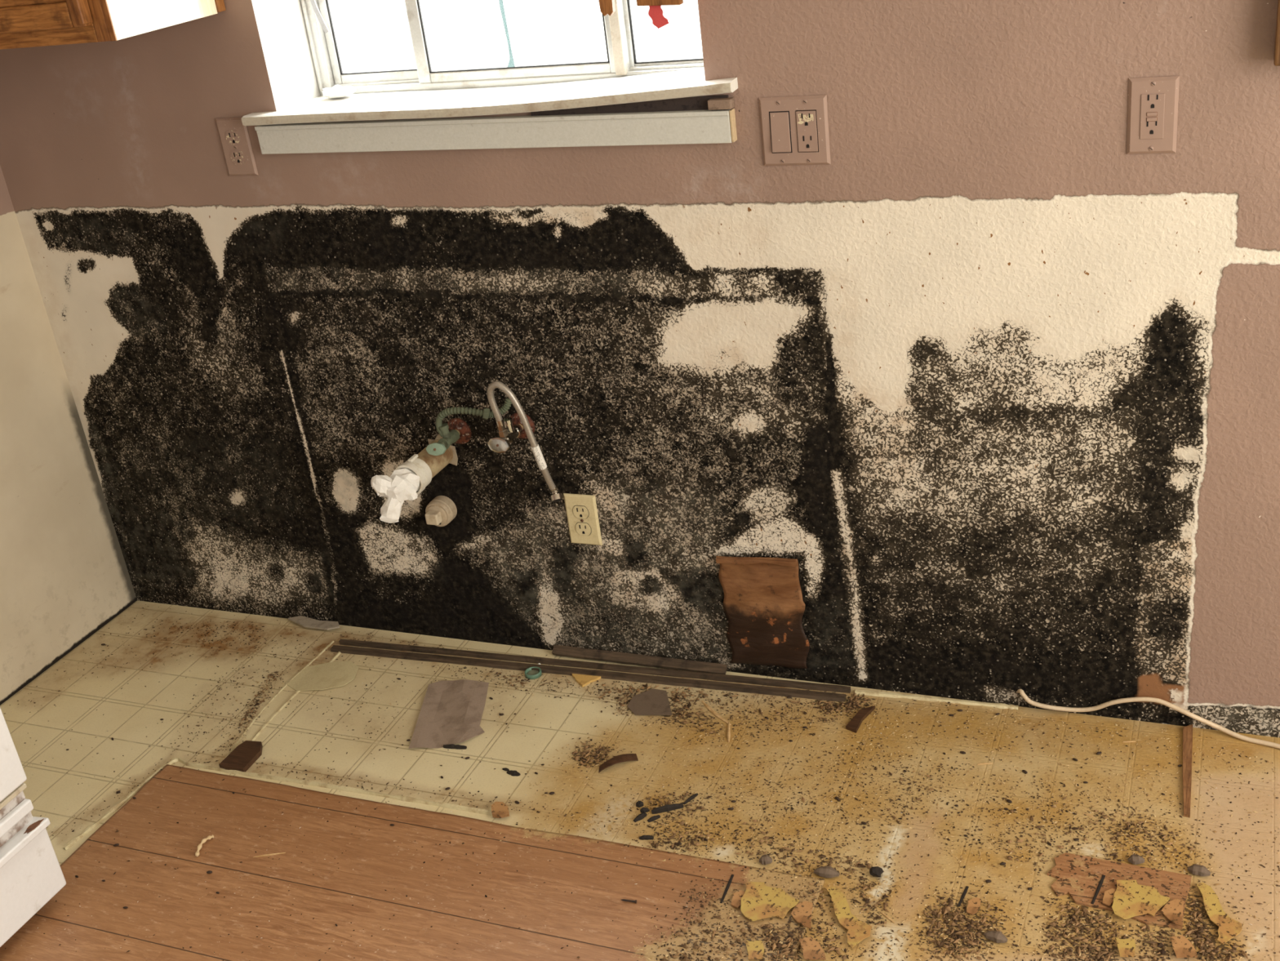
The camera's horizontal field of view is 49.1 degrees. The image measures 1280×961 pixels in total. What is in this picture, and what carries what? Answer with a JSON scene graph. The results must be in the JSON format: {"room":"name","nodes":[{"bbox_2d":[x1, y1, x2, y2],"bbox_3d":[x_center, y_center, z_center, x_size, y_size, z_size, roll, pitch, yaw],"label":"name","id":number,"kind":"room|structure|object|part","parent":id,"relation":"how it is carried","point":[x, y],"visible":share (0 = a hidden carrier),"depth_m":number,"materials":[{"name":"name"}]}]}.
{"room":"kitchen","nodes":[
{"label":"kitchen","id":0,"kind":"room"},
{"bbox_2d":[0,165,137,705],"bbox_3d":[-2.073,-0.053,1.603,0.100,2.440,3.400,4,27,23],"label":"wall","id":1,"kind":"structure","parent":0,"point":[64,575],"depth_m":3.19,"materials":[{"name":"paint"}]},
{"bbox_2d":[0,0,1279,737],"bbox_3d":[1.827,-0.581,1.632,7.000,2.440,0.001,4,27,23],"label":"wall","id":2,"kind":"structure","parent":0,"point":[999,379],"depth_m":2.59,"materials":[{"name":"paint"}]},
{"bbox_2d":[0,0,226,49],"bbox_3d":[-1.195,-1.175,2.478,0.669,0.762,0.330,4,27,23],"label":"upper cabinet","id":3,"kind":"object","parent":2,"relation":"attached to","point":[24,24],"visible":1,"depth_m":2.43,"materials":[{"name":"brown wood"}]},
{"bbox_3d":[-1.153,-1.100,2.320,0.316,0.610,0.015,4,27,23],"label":"door panel","id":4,"kind":"part","parent":3,"relation":"part of","materials":[{"name":"brown wood"}]},
{"bbox_3d":[-1.115,-0.806,2.457,0.317,0.042,0.020,4,27,23],"label":"door rail","id":5,"kind":"part","parent":3,"relation":"part of","materials":[{"name":"brown wood"}]},
{"bbox_3d":[-1.221,-0.796,2.535,0.624,0.040,0.020,4,27,23],"label":"frame rail","id":6,"kind":"part","parent":3,"relation":"part of","materials":[{"name":"brown wood"}]},
{"bbox_3d":[-1.166,-1.102,2.318,0.404,0.703,0.026,4,27,23],"label":"cabinet door","id":7,"kind":"part","parent":3,"relation":"part of","materials":[{"name":"brown wood"}]},
{"bbox_3d":[-0.894,-1.157,2.357,0.012,0.762,0.280,4,27,23],"label":"panel","id":8,"kind":"part","parent":3,"relation":"part of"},
{"bbox_2d":[215,116,258,176],"bbox_3d":[-0.799,-0.659,2.773,0.070,0.114,0.007,4,27,23],"label":"wall outlet","id":9,"kind":"object","parent":2,"relation":"attached to","point":[234,136],"visible":0.98,"depth_m":2.77,"materials":[{"name":"paint"}]},
{"bbox_2d":[225,130,240,145],"bbox_3d":[-0.802,-0.675,2.763,0.034,0.028,0.001,4,27,23],"label":"receptacle","id":10,"kind":"object","parent":9,"relation":"attached to","point":[232,137],"depth_m":2.76,"materials":[{"name":"beige paint"}]},
{"bbox_2d":[230,150,245,164],"bbox_3d":[-0.797,-0.640,2.780,0.034,0.028,0.001,4,27,23],"label":"receptacle","id":11,"kind":"object","parent":9,"relation":"attached to","point":[237,157],"depth_m":2.78,"materials":[{"name":"beige paint"}]},
{"bbox_2d":[394,434,457,494],"bbox_3d":[-0.437,-0.039,2.877,0.077,0.075,0.172,4,27,23],"label":"drain pipe","id":12,"kind":"object","parent":2,"relation":"attached to","point":[425,465],"visible":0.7,"depth_m":2.84,"materials":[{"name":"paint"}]},
{"bbox_2d":[370,467,420,523],"bbox_3d":[-0.481,0.028,2.789,0.080,0.102,0.095,4,27,23],"label":"rag","id":13,"kind":"object","parent":12,"relation":"in","point":[403,484],"visible":1,"depth_m":2.77,"materials":[{"name":"white fabric"}]},
{"bbox_2d":[425,495,457,526],"bbox_3d":[-0.427,0.071,2.966,0.060,0.060,0.056,4,27,23],"label":"plug","id":14,"kind":"object","parent":2,"relation":"attached to","point":[442,510],"visible":1,"depth_m":2.95,"materials":[{"name":"beige plastic"}]},
{"bbox_2d":[426,417,471,455],"bbox_3d":[-0.390,-0.083,2.842,0.058,0.064,0.096,4,27,23],"label":"shutoff valve","id":15,"kind":"object","parent":2,"relation":"attached to","point":[456,430],"visible":1,"depth_m":2.85,"materials":[{"name":"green metal"}]},
{"bbox_3d":[-0.409,-0.063,2.814,0.043,0.027,0.020,4,27,23],"label":"valve handle","id":16,"kind":"part","parent":15,"relation":"part of","materials":[{"name":"green plastic"}]},
{"bbox_2d":[435,398,511,436],"bbox_3d":[-0.333,-0.122,2.801,0.170,0.077,0.030,-1,26,13],"label":"tube","id":17,"kind":"object","parent":15,"relation":"attached to","point":[486,413],"visible":0.93,"depth_m":2.79,"materials":[{"name":"green metal"}]},
{"bbox_2d":[241,0,737,154],"bbox_3d":[-0.314,-1.054,2.432,0.997,0.927,0.262,4,27,23],"label":"window","id":18,"kind":"structure","parent":2,"relation":"in","point":[620,100],"depth_m":2.59,"materials":[{"name":"white paint"}]},
{"bbox_2d":[310,0,328,33],"bbox_3d":[-0.633,-0.950,2.714,0.044,0.164,0.005,13,32,37],"label":"strap","id":19,"kind":"object","parent":18,"relation":"attached to","point":[316,10],"visible":1,"depth_m":2.73,"materials":[{"name":"grey plastic"}]},
{"bbox_2d":[321,84,355,98],"bbox_3d":[-0.593,-0.765,2.759,0.074,0.023,0.054,4,27,23],"label":"crumpled tissue","id":20,"kind":"object","parent":18,"relation":"on","point":[337,91],"visible":1,"depth_m":2.75,"materials":[{"name":"white paper"}]},
{"bbox_3d":[-0.553,-1.129,2.631,0.220,0.754,0.020,4,27,23],"label":"sash","id":21,"kind":"part","parent":18,"relation":"part of","materials":[{"name":"metal"}]},
{"bbox_3d":[-0.278,-1.106,2.510,0.883,0.830,0.051,4,27,23],"label":"frame","id":22,"kind":"part","parent":18,"relation":"part of","materials":[{"name":"metal"}]},
{"bbox_3d":[-0.268,-1.102,2.498,0.443,0.756,0.018,4,27,23],"label":"sash","id":23,"kind":"part","parent":18,"relation":"part of","materials":[{"name":"metal"}]},
{"bbox_2d":[598,0,615,16],"bbox_3d":[-0.085,-1.092,2.185,0.024,0.702,0.057,4,27,23],"label":"wooden ornament","id":24,"kind":"object","parent":18,"relation":"hanging from","point":[606,6],"visible":1,"depth_m":2.31,"materials":[{"name":"brown wood"}]},
{"bbox_2d":[648,5,669,28],"bbox_3d":[0.030,-0.759,2.283,0.037,0.044,0.007,4,27,23],"label":"ribbon","id":25,"kind":"object","parent":18,"relation":"hanging from","point":[655,12],"visible":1,"depth_m":2.28,"materials":[{"name":"fabric"}]},
{"bbox_3d":[0.000,-1.090,2.146,0.076,0.693,0.059,4,27,23],"label":"rail","id":26,"kind":"part","parent":18,"relation":"part of","materials":[{"name":"brown wood"}]},
{"bbox_3d":[0.020,-1.091,2.397,0.190,0.758,0.018,4,27,23],"label":"sash","id":27,"kind":"part","parent":18,"relation":"part of","materials":[{"name":"metal"}]},
{"bbox_2d":[487,412,534,453],"bbox_3d":[-0.257,-0.092,2.776,0.061,0.064,0.098,4,27,23],"label":"shutoff valve","id":28,"kind":"object","parent":2,"relation":"attached to","point":[515,428],"visible":0.9,"depth_m":2.76,"materials":[{"name":"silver metal"}]},
{"bbox_3d":[-0.275,-0.070,2.748,0.052,0.032,0.019,4,27,23],"label":"valve handle","id":29,"kind":"part","parent":28,"relation":"part of","materials":[{"name":"silver metal"}]},
{"bbox_2d":[487,381,563,502],"bbox_3d":[-0.223,-0.072,2.723,0.117,0.269,0.039,-2,26,11],"label":"hose","id":30,"kind":"object","parent":28,"relation":"attached to","point":[556,495],"visible":1,"depth_m":2.70,"materials":[{"name":"metal"}]},
{"bbox_2d":[563,493,602,545],"bbox_3d":[-0.117,0.081,2.861,0.070,0.114,0.007,4,27,23],"label":"wall outlet","id":31,"kind":"object","parent":2,"relation":"attached to","point":[581,510],"visible":1,"depth_m":2.86,"materials":[{"name":"beige plastic"}]},
{"bbox_2d":[573,505,588,518],"bbox_3d":[-0.121,0.064,2.850,0.034,0.028,0.001,4,27,23],"label":"receptacle","id":32,"kind":"object","parent":31,"relation":"attached to","point":[579,511],"depth_m":2.85,"materials":[{"name":"beige plastic"}]},
{"bbox_2d":[575,522,591,535],"bbox_3d":[-0.116,0.099,2.867,0.034,0.028,0.001,4,27,23],"label":"receptacle","id":33,"kind":"object","parent":31,"relation":"attached to","point":[581,528],"depth_m":2.87,"materials":[{"name":"beige plastic"}]},
{"bbox_2d":[758,94,831,165],"bbox_3d":[0.256,-0.581,2.335,0.116,0.114,0.012,4,27,23],"label":"switch plate","id":34,"kind":"object","parent":2,"relation":"attached to","point":[794,129],"visible":1,"depth_m":2.33,"materials":[{"name":"paint"}]},
{"bbox_2d":[769,111,791,152],"bbox_3d":[0.234,-0.581,2.341,0.032,0.066,0.005,4,27,23],"label":"rocker switch","id":35,"kind":"object","parent":34,"relation":"attached to","point":[780,122],"depth_m":2.34,"materials":[{"name":"paint"}]},
{"bbox_2d":[795,111,817,151],"bbox_3d":[0.277,-0.579,2.325,0.034,0.067,0.002,4,27,23],"label":"receptacle","id":36,"kind":"object","parent":34,"relation":"attached to","point":[806,122],"depth_m":2.32,"materials":[{"name":"beige paint"}]},
{"bbox_2d":[1126,75,1179,154],"bbox_3d":[0.774,-0.550,2.118,0.072,0.115,0.009,4,27,23],"label":"wall outlet","id":37,"kind":"object","parent":2,"relation":"attached to","point":[1153,101],"visible":1,"depth_m":2.12,"materials":[{"name":"paint"}]},
{"bbox_2d":[1139,93,1164,139],"bbox_3d":[0.773,-0.549,2.116,0.034,0.067,0.002,4,27,23],"label":"receptacle","id":38,"kind":"object","parent":37,"relation":"attached to","point":[1152,106],"depth_m":2.12,"materials":[{"name":"paint"}]},
{"bbox_2d":[1273,0,1279,66],"bbox_3d":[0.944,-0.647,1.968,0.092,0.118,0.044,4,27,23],"label":"cabinet","id":39,"kind":"object","parent":2,"relation":"attached to","point":[1277,47],"visible":1,"depth_m":1.98,"materials":[{"name":"brown wood"}]},
{"bbox_2d":[0,600,1279,960],"bbox_3d":[1.341,1.255,0.759,7.000,0.007,3.401,4,27,23],"label":"floor","id":40,"kind":"structure","parent":0,"point":[549,918],"depth_m":2.51,"materials":[{"name":"tile"}]},
{"bbox_2d":[0,707,66,946],"bbox_3d":[-1.466,0.477,2.095,0.656,0.924,0.762,4,27,23],"label":"range","id":41,"kind":"object","parent":40,"relation":"on","point":[31,873],"visible":1,"depth_m":2.37,"materials":[{"name":"white metal"}]},
{"bbox_3d":[-1.225,0.432,1.962,0.033,0.537,0.758,4,27,23],"label":"oven door","id":42,"kind":"part","parent":41,"relation":"part of","materials":[{"name":"white metal"}]},
{"bbox_3d":[-1.174,0.818,2.146,0.033,0.134,0.757,4,27,23],"label":"storage drawer","id":43,"kind":"part","parent":41,"relation":"part of","materials":[{"name":"white metal"}]},
{"bbox_2d":[195,834,213,856],"bbox_3d":[-0.801,0.667,2.569,0.015,0.010,0.056,2,27,19],"label":"wood curl","id":44,"kind":"object","parent":40,"relation":"on","point":[209,837],"visible":1,"depth_m":2.57,"materials":[{"name":"beige wood"}]},
{"bbox_2d":[218,740,262,771],"bbox_3d":[-0.796,0.554,2.818,0.060,0.011,0.091,4,27,23],"label":"wood block","id":45,"kind":"object","parent":40,"relation":"on","point":[245,754],"visible":1,"depth_m":2.81,"materials":[{"name":"brown wood"}]},
{"bbox_2d":[253,852,285,857],"bbox_3d":[-0.668,0.674,2.527,0.058,0.003,0.003,-8,25,0],"label":"wood splinter","id":46,"kind":"object","parent":40,"relation":"on","point":[271,854],"visible":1,"depth_m":2.53,"materials":[{"name":"brown wood"}]},
{"bbox_2d":[288,615,339,630],"bbox_3d":[-0.760,0.331,3.267,0.150,0.004,0.039,4,27,23],"label":"plaster lip","id":47,"kind":"object","parent":40,"relation":"on","point":[304,621],"visible":1,"depth_m":3.26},
{"bbox_2d":[284,660,359,690],"bbox_3d":[-0.696,0.428,3.063,0.157,0.005,0.109,-4,25,8],"label":"flap","id":48,"kind":"object","parent":40,"relation":"on","point":[337,673],"visible":1,"depth_m":3.06,"materials":[{"name":"beige paper"}]},
{"bbox_2d":[408,679,488,748],"bbox_3d":[-0.380,0.473,2.879,0.146,0.007,0.242,-5,25,5],"label":"paper scrap","id":49,"kind":"object","parent":40,"relation":"on","point":[451,712],"visible":1,"depth_m":2.87,"materials":[{"name":"paper"}]},
{"bbox_2d":[443,743,466,749],"bbox_3d":[-0.365,0.524,2.766,0.048,0.008,0.009,0,26,16],"label":"stick","id":50,"kind":"object","parent":40,"relation":"on","point":[451,745],"visible":1,"depth_m":2.76,"materials":[{"name":"brown wood"}]},
{"bbox_2d":[490,800,509,817],"bbox_3d":[-0.256,0.601,2.561,0.031,0.007,0.042,-10,25,-5],"label":"chip","id":51,"kind":"object","parent":40,"relation":"on","point":[499,809],"visible":1,"depth_m":2.55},
{"bbox_2d":[506,769,520,776],"bbox_3d":[-0.241,0.556,2.668,0.029,0.005,0.013,4,27,23],"label":"flake","id":52,"kind":"object","parent":40,"relation":"on","point":[511,772],"visible":1,"depth_m":2.67,"materials":[{"name":"brown wood"}]},
{"bbox_2d":[524,666,542,679],"bbox_3d":[-0.227,0.407,2.971,0.036,0.010,0.036,4,27,23],"label":"cap","id":53,"kind":"object","parent":40,"relation":"on","point":[529,673],"visible":1,"depth_m":2.97,"materials":[{"name":"green plastic"}]},
{"bbox_2d":[572,673,600,687],"bbox_3d":[-0.118,0.409,2.942,0.049,0.005,0.064,-23,29,-29],"label":"scrap","id":54,"kind":"object","parent":40,"relation":"on","point":[584,680],"visible":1,"depth_m":2.93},
{"bbox_2d":[330,644,845,701],"bbox_3d":[-0.146,0.403,2.960,1.171,0.008,0.018,3,27,20],"label":"wood strip","id":55,"kind":"object","parent":40,"relation":"on","point":[773,691],"visible":1,"depth_m":2.93,"materials":[{"name":"brown wood"}]},
{"bbox_2d":[338,639,850,693],"bbox_3d":[-0.132,0.390,2.981,1.171,0.010,0.011,3,27,20],"label":"wood strip","id":56,"kind":"object","parent":40,"relation":"on","point":[664,672],"visible":1,"depth_m":2.96,"materials":[{"name":"brown wood"}]},
{"bbox_2d":[598,753,638,773],"bbox_3d":[-0.044,0.533,2.653,0.086,0.012,0.023,-18,27,-21],"label":"strip","id":57,"kind":"object","parent":40,"relation":"on","point":[626,757],"visible":1,"depth_m":2.65,"materials":[{"name":"brown wood"}]},
{"bbox_2d":[621,898,636,902],"bbox_3d":[-0.019,0.691,2.308,0.027,0.006,0.006,4,27,23],"label":"nail","id":58,"kind":"object","parent":40,"relation":"on","point":[624,900],"visible":1,"depth_m":2.31,"materials":[{"name":"metal"}]},
{"bbox_2d":[551,644,727,674],"bbox_3d":[-0.005,0.377,2.955,0.394,0.018,0.025,4,27,23],"label":"wood strip","id":59,"kind":"object","parent":40,"relation":"on","point":[557,650],"visible":1,"depth_m":2.95,"materials":[{"name":"brown wood"}]},
{"bbox_2d":[635,800,643,807],"bbox_3d":[-0.001,0.584,2.538,0.013,0.010,0.012,-6,25,3],"label":"bit","id":60,"kind":"object","parent":40,"relation":"on","point":[639,803],"visible":1,"depth_m":2.54,"materials":[{"name":"brown wood"}]},
{"bbox_2d":[633,812,647,822],"bbox_3d":[0.000,0.600,2.506,0.027,0.007,0.010,-24,30,-32],"label":"bit","id":61,"kind":"object","parent":40,"relation":"on","point":[642,815],"visible":1,"depth_m":2.50,"materials":[{"name":"brown wood"}]},
{"bbox_2d":[4,604,1279,960],"bbox_3d":[-0.247,0.622,2.523,2.604,0.012,1.114,4,27,23],"label":"debris","id":62,"kind":"object","parent":40,"relation":"on","point":[848,704],"visible":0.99,"depth_m":2.36,"materials":[{"name":"paint"}]},
{"bbox_2d":[640,807,648,813],"bbox_3d":[0.008,0.591,2.522,0.016,0.008,0.011,-9,25,-3],"label":"bit","id":63,"kind":"object","parent":40,"relation":"on","point":[642,809],"visible":1,"depth_m":2.52,"materials":[{"name":"brown wood"}]},
{"bbox_2d":[639,835,653,839],"bbox_3d":[0.011,0.624,2.454,0.025,0.007,0.008,-4,26,8],"label":"bit","id":64,"kind":"object","parent":40,"relation":"on","point":[642,837],"visible":1,"depth_m":2.45,"materials":[{"name":"brown wood"}]},
{"bbox_2d":[626,688,671,715],"bbox_3d":[0.016,0.450,2.820,0.085,0.002,0.104,-9,25,-3],"label":"scrap","id":65,"kind":"object","parent":40,"relation":"on","point":[653,701],"visible":1,"depth_m":2.82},
{"bbox_2d":[647,814,660,822],"bbox_3d":[0.025,0.601,2.499,0.024,0.006,0.008,-18,27,-22],"label":"bit","id":66,"kind":"object","parent":40,"relation":"on","point":[654,817],"visible":1,"depth_m":2.50,"materials":[{"name":"brown wood"}]},
{"bbox_2d":[651,803,683,813],"bbox_3d":[0.049,0.586,2.517,0.058,0.011,0.011,-10,25,-6],"label":"twig","id":67,"kind":"object","parent":40,"relation":"on","point":[667,807],"visible":1,"depth_m":2.51,"materials":[{"name":"brown wood"}]},
{"bbox_2d":[683,792,697,804],"bbox_3d":[0.092,0.575,2.537,0.036,0.005,0.006,-28,32,-36],"label":"bit","id":68,"kind":"object","parent":40,"relation":"on","point":[695,795],"visible":1,"depth_m":2.54,"materials":[{"name":"brown wood"}]},
{"bbox_2d":[702,700,731,724],"bbox_3d":[0.148,0.458,2.768,0.009,0.004,0.104,-20,28,-24],"label":"wood splinter","id":69,"kind":"object","parent":40,"relation":"on","point":[713,712],"visible":1,"depth_m":2.76,"materials":[{"name":"brown wood"}]},
{"bbox_2d":[720,874,733,902],"bbox_3d":[0.143,0.672,2.309,0.006,0.002,0.068,3,27,21],"label":"black sliver","id":70,"kind":"object","parent":40,"relation":"on","point":[729,882],"visible":1,"depth_m":2.31,"materials":[{"name":"brown wood"}]},
{"bbox_2d":[727,721,730,742],"bbox_3d":[0.171,0.483,2.705,0.007,0.006,0.064,-4,25,6],"label":"wood splinter","id":71,"kind":"object","parent":40,"relation":"on","point":[728,726],"visible":1,"depth_m":2.70,"materials":[{"name":"brown wood"}]},
{"bbox_2d":[730,889,745,907],"bbox_3d":[0.161,0.680,2.279,0.025,0.002,0.040,4,27,23],"label":"backing","id":72,"kind":"object","parent":40,"relation":"on","point":[736,899],"visible":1,"depth_m":2.28,"materials":[{"name":"brown paper"}]},
{"bbox_2d":[746,939,764,959],"bbox_3d":[0.179,0.727,2.175,0.027,0.002,0.041,-6,25,3],"label":"peeled vinyl","id":73,"kind":"object","parent":40,"relation":"on","point":[755,948],"visible":1,"depth_m":2.17,"materials":[{"name":"yellow plastic"}]},
{"bbox_2d":[715,555,809,668],"bbox_3d":[0.246,0.264,2.788,0.178,0.265,0.017,4,27,23],"label":"wood board","id":74,"kind":"object","parent":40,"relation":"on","point":[764,605],"visible":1,"depth_m":2.79,"materials":[{"name":"wood"}]},
{"bbox_2d":[759,853,772,864],"bbox_3d":[0.211,0.636,2.359,0.020,0.011,0.020,-25,31,-33],"label":"clod","id":75,"kind":"object","parent":40,"relation":"on","point":[766,859],"visible":1,"depth_m":2.35,"materials":[{"name":"grey stone"}]},
{"bbox_2d":[740,881,799,920],"bbox_3d":[0.205,0.681,2.260,0.096,0.004,0.088,4,27,23],"label":"peeled vinyl","id":76,"kind":"object","parent":40,"relation":"on","point":[759,900],"visible":1,"depth_m":2.26,"materials":[{"name":"yellow plastic"}]},
{"bbox_2d":[791,900,813,928],"bbox_3d":[0.257,0.689,2.227,0.034,0.005,0.064,-2,26,11],"label":"backing","id":77,"kind":"object","parent":40,"relation":"on","point":[801,913],"visible":1,"depth_m":2.23,"materials":[{"name":"paper"}]},
{"bbox_2d":[799,936,826,959],"bbox_3d":[0.266,0.722,2.160,0.033,0.002,0.051,-8,25,-2],"label":"backing","id":78,"kind":"object","parent":40,"relation":"on","point":[811,948],"visible":1,"depth_m":2.16,"materials":[{"name":"paper"}]},
{"bbox_2d":[813,866,839,877],"bbox_3d":[0.308,0.644,2.315,0.043,0.010,0.021,4,27,23],"label":"clod","id":79,"kind":"object","parent":40,"relation":"on","point":[823,871],"visible":1,"depth_m":2.31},
{"bbox_2d":[826,884,871,947],"bbox_3d":[0.334,0.687,2.223,0.047,0.005,0.138,-10,25,-6],"label":"peeled vinyl","id":80,"kind":"object","parent":40,"relation":"on","point":[858,930],"visible":1,"depth_m":2.21,"materials":[{"name":"yellow plastic"}]},
{"bbox_2d":[845,705,875,733],"bbox_3d":[0.423,0.456,2.693,0.023,0.007,0.086,10,30,32],"label":"wood block","id":81,"kind":"object","parent":40,"relation":"on","point":[854,724],"visible":1,"depth_m":2.69,"materials":[{"name":"brown wood"}]},
{"bbox_2d":[869,866,884,877],"bbox_3d":[0.388,0.642,2.300,0.024,0.016,0.021,4,27,23],"label":"lump","id":82,"kind":"object","parent":40,"relation":"on","point":[876,871],"visible":1,"depth_m":2.29,"materials":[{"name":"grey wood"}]},
{"bbox_2d":[880,911,894,923],"bbox_3d":[0.391,0.689,2.216,0.003,0.003,0.034,-22,29,-28],"label":"wood splinter","id":83,"kind":"object","parent":40,"relation":"on","point":[881,912],"visible":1,"depth_m":2.21,"materials":[{"name":"brown wood"}]},
{"bbox_2d":[957,885,968,906],"bbox_3d":[0.516,0.663,2.238,0.006,0.002,0.048,7,29,29],"label":"black sliver","id":84,"kind":"object","parent":40,"relation":"on","point":[965,891],"visible":1,"depth_m":2.24,"materials":[{"name":"brown wood"}]},
{"bbox_2d":[966,897,981,915],"bbox_3d":[0.526,0.670,2.209,0.020,0.002,0.039,4,27,23],"label":"backing","id":85,"kind":"object","parent":40,"relation":"on","point":[973,906],"visible":1,"depth_m":2.21,"materials":[{"name":"paper"}]},
{"bbox_2d":[983,930,1007,942],"bbox_3d":[0.544,0.695,2.143,0.036,0.010,0.020,4,27,23],"label":"clod","id":86,"kind":"object","parent":40,"relation":"on","point":[997,936],"visible":1,"depth_m":2.14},
{"bbox_2d":[1047,852,1191,928],"bbox_3d":[0.750,0.641,2.205,0.215,0.013,0.133,4,27,23],"label":"plank piece","id":87,"kind":"object","parent":40,"relation":"on","point":[1078,876],"depth_m":2.22,"materials":[{"name":"laminate"}]},
{"bbox_2d":[1090,874,1105,903],"bbox_3d":[0.722,0.644,2.210,0.006,0.002,0.070,9,30,31],"label":"black sliver","id":88,"kind":"object","parent":87,"relation":"on","point":[1101,881],"visible":1,"depth_m":2.21,"materials":[{"name":"brown wood"}]},
{"bbox_3d":[0.734,0.650,2.188,0.020,0.002,0.040,4,27,23],"label":"peeled backing","id":89,"kind":"part","parent":87,"relation":"part of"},
{"bbox_2d":[1111,879,1169,919],"bbox_3d":[0.776,0.651,2.170,0.082,0.004,0.092,4,27,23],"label":"peeled vinyl","id":90,"kind":"object","parent":87,"relation":"on","point":[1131,899],"visible":1,"depth_m":2.17,"materials":[{"name":"yellow plastic"}]},
{"bbox_3d":[0.814,0.658,2.142,0.033,0.005,0.062,4,27,23],"label":"peeled backing","id":91,"kind":"part","parent":87,"relation":"part of","materials":[{"name":"paper"}]},
{"bbox_2d":[1115,937,1135,956],"bbox_3d":[0.727,0.696,2.092,0.027,0.002,0.038,-2,26,11],"label":"peeled vinyl","id":92,"kind":"object","parent":40,"relation":"on","point":[1126,947],"visible":1,"depth_m":2.09,"materials":[{"name":"yellow plastic"}]},
{"bbox_2d":[1128,853,1144,864],"bbox_3d":[0.799,0.608,2.256,0.026,0.010,0.019,4,27,23],"label":"clod","id":93,"kind":"object","parent":40,"relation":"on","point":[1135,859],"visible":1,"depth_m":2.25,"materials":[{"name":"grey stone"}]},
{"bbox_2d":[1017,688,1279,748],"bbox_3d":[0.965,0.429,2.534,0.576,0.061,0.048,7,29,29],"label":"cable","id":94,"kind":"object","parent":40,"relation":"on","point":[1020,691],"visible":1,"depth_m":2.54,"materials":[{"name":"white plastic"}]},
{"bbox_2d":[1169,934,1197,957],"bbox_3d":[0.806,0.691,2.080,0.031,0.002,0.045,-5,25,6],"label":"backing","id":95,"kind":"object","parent":40,"relation":"on","point":[1182,947],"visible":1,"depth_m":2.08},
{"bbox_2d":[1182,724,1192,817],"bbox_3d":[0.955,0.503,2.449,0.016,0.006,0.259,3,27,21],"label":"floor strip","id":96,"kind":"object","parent":40,"relation":"on","point":[1187,730],"visible":1,"depth_m":2.45,"materials":[{"name":"brown wood"}]},
{"bbox_2d":[1187,863,1210,875],"bbox_3d":[0.884,0.614,2.218,0.034,0.011,0.019,4,27,23],"label":"clod","id":97,"kind":"object","parent":40,"relation":"on","point":[1197,869],"visible":1,"depth_m":2.21,"materials":[{"name":"grey stone"}]},
{"bbox_2d":[1196,882,1241,944],"bbox_3d":[0.885,0.657,2.134,0.045,0.004,0.130,-4,25,8],"label":"peeled vinyl","id":98,"kind":"object","parent":40,"relation":"on","point":[1228,927],"visible":1,"depth_m":2.13,"materials":[{"name":"yellow plastic"}]}
]}

